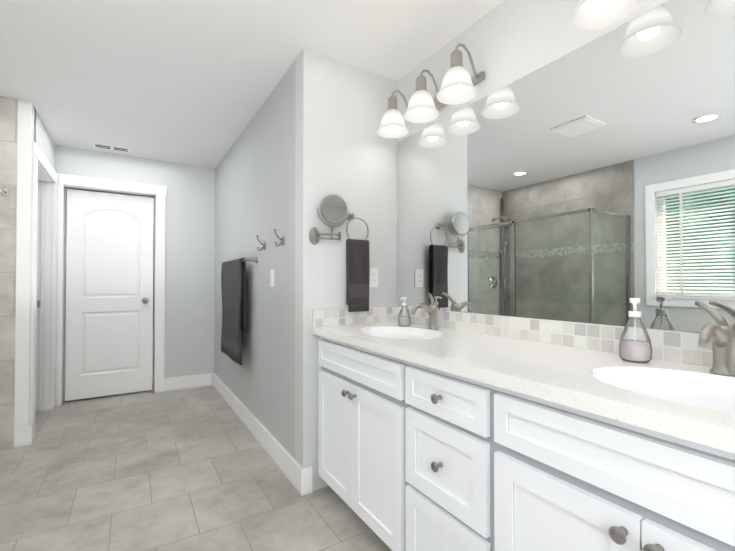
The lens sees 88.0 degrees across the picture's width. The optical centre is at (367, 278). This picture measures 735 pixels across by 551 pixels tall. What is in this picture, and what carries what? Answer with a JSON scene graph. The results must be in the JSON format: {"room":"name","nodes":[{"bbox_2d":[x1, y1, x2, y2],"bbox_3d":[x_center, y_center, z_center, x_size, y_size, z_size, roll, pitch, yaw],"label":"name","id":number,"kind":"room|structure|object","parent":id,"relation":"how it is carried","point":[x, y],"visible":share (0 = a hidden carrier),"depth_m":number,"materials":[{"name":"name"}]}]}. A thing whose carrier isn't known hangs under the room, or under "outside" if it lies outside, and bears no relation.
{"room":"bathroom","nodes":[
{"label":"bathroom","id":0,"kind":"room"},
{"bbox_2d":[29,103,35,371],"bbox_3d":[-2.861,-0.040,2.503,1.000,2.440,0.120,0,-1,-32],"label":"wall","id":1,"kind":"structure","parent":0,"point":[33,119],"depth_m":2.77,"materials":[{"name":"paint"}]},
{"bbox_2d":[0,96,17,449],"bbox_3d":[-2.854,-0.041,2.430,0.915,2.440,0.012,0,-1,-32],"label":"shower wall tile","id":2,"kind":"structure","parent":1,"relation":"attached to","point":[8,153],"depth_m":2.65,"materials":[{"name":"tile"}]},
{"bbox_2d":[0,188,7,194],"bbox_3d":[-2.507,-0.599,2.621,0.040,0.040,0.044,0,-1,-32],"label":"hook","id":3,"kind":"object","parent":2,"relation":"attached to","point":[3,191],"visible":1,"depth_m":2.63,"materials":[{"name":"silver metal"}]},
{"bbox_2d":[34,110,54,169],"bbox_3d":[-2.736,-0.033,3.135,0.120,2.440,0.900,0,-1,-32],"label":"wall","id":4,"kind":"structure","parent":0,"point":[43,140],"depth_m":3.12,"materials":[{"name":"paint"}]},
{"bbox_2d":[14,100,166,442],"bbox_3d":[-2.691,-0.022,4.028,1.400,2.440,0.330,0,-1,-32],"label":"door frame","id":5,"kind":"structure","parent":0,"point":[153,254],"depth_m":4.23,"materials":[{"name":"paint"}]},
{"bbox_2d":[65,189,153,400],"bbox_3d":[-2.576,0.161,3.833,0.730,2.040,0.110,0,-1,-32],"label":"back door","id":6,"kind":"structure","parent":5,"relation":"in","point":[109,298],"depth_m":3.84,"materials":[{"name":"white wood"}]},
{"bbox_2d":[55,145,214,377],"bbox_3d":[-2.831,-0.026,3.676,2.530,2.440,0.120,0,-1,-32],"label":"wall","id":7,"kind":"structure","parent":0,"point":[189,264],"depth_m":4.12,"materials":[{"name":"paint"}]},
{"bbox_2d":[164,373,211,391],"bbox_3d":[-1.950,1.129,4.130,0.460,0.140,0.015,0,-1,-32],"label":"baseboard","id":8,"kind":"structure","parent":7,"relation":"attached to","point":[199,380],"depth_m":4.12,"materials":[{"name":"white wood"}]},
{"bbox_2d":[0,384,391,550],"bbox_3d":[-0.821,1.214,1.149,3.290,0.100,7.170,0,-1,-32],"label":"floor","id":9,"kind":"structure","parent":0,"point":[194,469],"depth_m":2.12,"materials":[{"name":"tile"}]},
{"bbox_2d":[313,333,734,550],"bbox_3d":[0.457,0.735,1.417,0.596,0.864,1.967,0,-1,-32],"label":"bathroom vanity","id":10,"kind":"object","parent":9,"relation":"on","point":[442,439],"depth_m":1.06,"materials":[{"name":"white wood"}]},
{"bbox_2d":[313,321,734,444],"bbox_3d":[0.467,0.283,1.420,0.582,0.040,1.982,0,-1,-32],"label":"countertop","id":11,"kind":"structure","parent":10,"relation":"on","point":[567,373],"depth_m":1.10,"materials":[{"name":"white stone"}]},
{"bbox_2d":[398,297,410,325],"bbox_3d":[0.209,0.189,2.155,0.072,0.162,0.072,0,-1,-32],"label":"soap bottle","id":12,"kind":"object","parent":11,"relation":"on","point":[404,320],"visible":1,"depth_m":2.14,"materials":[{"name":"clear glass"}]},
{"bbox_2d":[377,329,432,340],"bbox_3d":[0.159,0.387,1.892,0.402,0.182,0.540,0,-1,-32],"label":"sink","id":13,"kind":"object","parent":11,"relation":"in","point":[397,334],"depth_m":2.06,"materials":[{"name":"white ceramic"}]},
{"bbox_2d":[411,292,438,329],"bbox_3d":[0.288,0.172,1.998,0.183,0.190,0.099,0,-1,-32],"label":"faucet","id":14,"kind":"object","parent":11,"relation":"on","point":[431,310],"visible":1,"depth_m":1.99,"materials":[{"name":"silver metal"}]},
{"bbox_2d":[619,298,652,362],"bbox_3d":[0.838,0.160,1.192,0.088,0.196,0.087,0,-1,-32],"label":"soap bottle","id":15,"kind":"object","parent":11,"relation":"on","point":[636,351],"visible":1,"depth_m":1.18,"materials":[{"name":"clear glass"}]},
{"bbox_2d":[593,369,734,412],"bbox_3d":[0.793,0.375,0.873,0.402,0.182,0.540,0,-1,-32],"label":"sink","id":16,"kind":"object","parent":11,"relation":"in","point":[699,392],"depth_m":1.02,"materials":[{"name":"white ceramic"}]},
{"bbox_2d":[695,301,734,375],"bbox_3d":[0.901,0.161,1.013,0.183,0.190,0.099,0,-1,-32],"label":"faucet","id":17,"kind":"object","parent":11,"relation":"on","point":[721,332],"visible":1,"depth_m":1.00,"materials":[{"name":"silver metal"}]},
{"bbox_2d":[0,0,503,168],"bbox_3d":[-0.821,-1.326,1.179,3.290,0.100,7.170,0,-1,-32],"label":"ceiling","id":18,"kind":"structure","parent":0,"point":[192,82],"depth_m":2.15,"materials":[{"name":"paint"}]},
{"bbox_2d":[92,142,131,152],"bbox_3d":[-2.430,-1.242,3.633,0.310,0.009,0.120,0,-1,-32],"label":"ceiling vent","id":19,"kind":"object","parent":18,"relation":"in","point":[111,147],"visible":0.96,"depth_m":3.61,"materials":[{"name":"white plastic"}]},
{"bbox_2d":[214,60,295,458],"bbox_3d":[-1.051,-0.030,3.323,0.120,2.440,2.600,0,-1,-32],"label":"wall","id":20,"kind":"structure","parent":0,"point":[254,182],"depth_m":2.69,"materials":[{"name":"paint"}]},
{"bbox_2d":[221,256,257,364],"bbox_3d":[-1.106,0.255,3.203,0.096,0.826,0.952,0,-1,-32],"label":"towel rail","id":21,"kind":"object","parent":20,"relation":"attached to","point":[233,291],"visible":1,"depth_m":3.09,"materials":[{"name":"black fabric"}]},
{"bbox_2d":[212,373,309,495],"bbox_3d":[-1.033,1.118,3.170,0.035,0.140,2.615,0,-1,-32],"label":"baseboard","id":22,"kind":"structure","parent":20,"relation":"attached to","point":[297,475],"depth_m":2.52,"materials":[{"name":"white wood"}]},
{"bbox_2d":[256,235,265,250],"bbox_3d":[-0.749,-0.244,2.666,0.062,0.110,0.040,0,-1,-32],"label":"hook","id":23,"kind":"object","parent":20,"relation":"attached to","point":[264,245],"visible":1,"depth_m":2.66,"materials":[{"name":"silver metal"}]},
{"bbox_2d":[270,269,273,286],"bbox_3d":[-0.636,0.000,2.532,0.009,0.116,0.072,0,-1,-32],"label":"light switch","id":24,"kind":"object","parent":20,"relation":"attached to","point":[271,277],"visible":1,"depth_m":2.52,"materials":[{"name":"white plastic"}]},
{"bbox_2d":[274,229,283,246],"bbox_3d":[-0.548,-0.248,2.343,0.062,0.110,0.040,0,-1,-32],"label":"hook","id":25,"kind":"object","parent":20,"relation":"attached to","point":[282,241],"visible":1,"depth_m":2.34,"materials":[{"name":"silver metal"}]},
{"bbox_2d":[295,49,396,490],"bbox_3d":[-0.112,-0.043,2.305,0.640,2.440,0.120,0,-1,-32],"label":"wall","id":26,"kind":"structure","parent":0,"point":[345,151],"depth_m":2.19,"materials":[{"name":"paint"}]},
{"bbox_2d":[309,194,348,244],"bbox_3d":[-0.210,-0.323,2.125,0.215,0.277,0.087,0,-1,-32],"label":"magnifying mirror","id":27,"kind":"object","parent":26,"relation":"attached to","point":[333,209],"visible":1,"depth_m":2.10,"materials":[{"name":"silver metal"}]},
{"bbox_2d":[346,212,369,311],"bbox_3d":[-0.062,-0.096,2.226,0.153,0.580,0.067,0,-1,-32],"label":"towel ring","id":28,"kind":"object","parent":26,"relation":"attached to","point":[357,274],"visible":0.96,"depth_m":2.19,"materials":[{"name":"black fabric"}]},
{"bbox_2d":[369,268,377,286],"bbox_3d":[0.037,-0.002,2.321,0.072,0.116,0.008,0,-1,-32],"label":"electrical outlet","id":29,"kind":"object","parent":26,"relation":"attached to","point":[373,277],"visible":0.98,"depth_m":2.32,"materials":[{"name":"white plastic"}]},
{"bbox_2d":[312,306,734,366],"bbox_3d":[0.467,0.214,1.423,0.585,0.094,1.985,0,-1,-32],"label":"backsplash","id":30,"kind":"structure","parent":26,"relation":"attached to","point":[676,346],"depth_m":1.55,"materials":[{"name":"tile"}]},
{"bbox_2d":[397,0,734,332],"bbox_3d":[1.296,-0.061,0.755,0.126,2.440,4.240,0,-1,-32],"label":"mirror","id":31,"kind":"object","parent":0,"point":[593,181],"depth_m":1.44,"materials":[{"name":"clear glass"}]},
{"bbox_2d":[376,44,484,137],"bbox_3d":[0.307,-0.975,2.006,0.253,0.255,0.698,0,-1,-32],"label":"sconce","id":32,"kind":"object","parent":31,"relation":"attached to","point":[459,83],"visible":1,"depth_m":1.93,"materials":[{"name":"white glass"}]},
{"bbox_2d":[571,0,638,29],"bbox_3d":[0.920,-0.986,1.021,0.253,0.255,0.698,0,-1,-32],"label":"sconce","id":33,"kind":"object","parent":31,"relation":"attached to","point":[590,14],"visible":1,"depth_m":1.28,"materials":[{"name":"white glass"}]}
]}

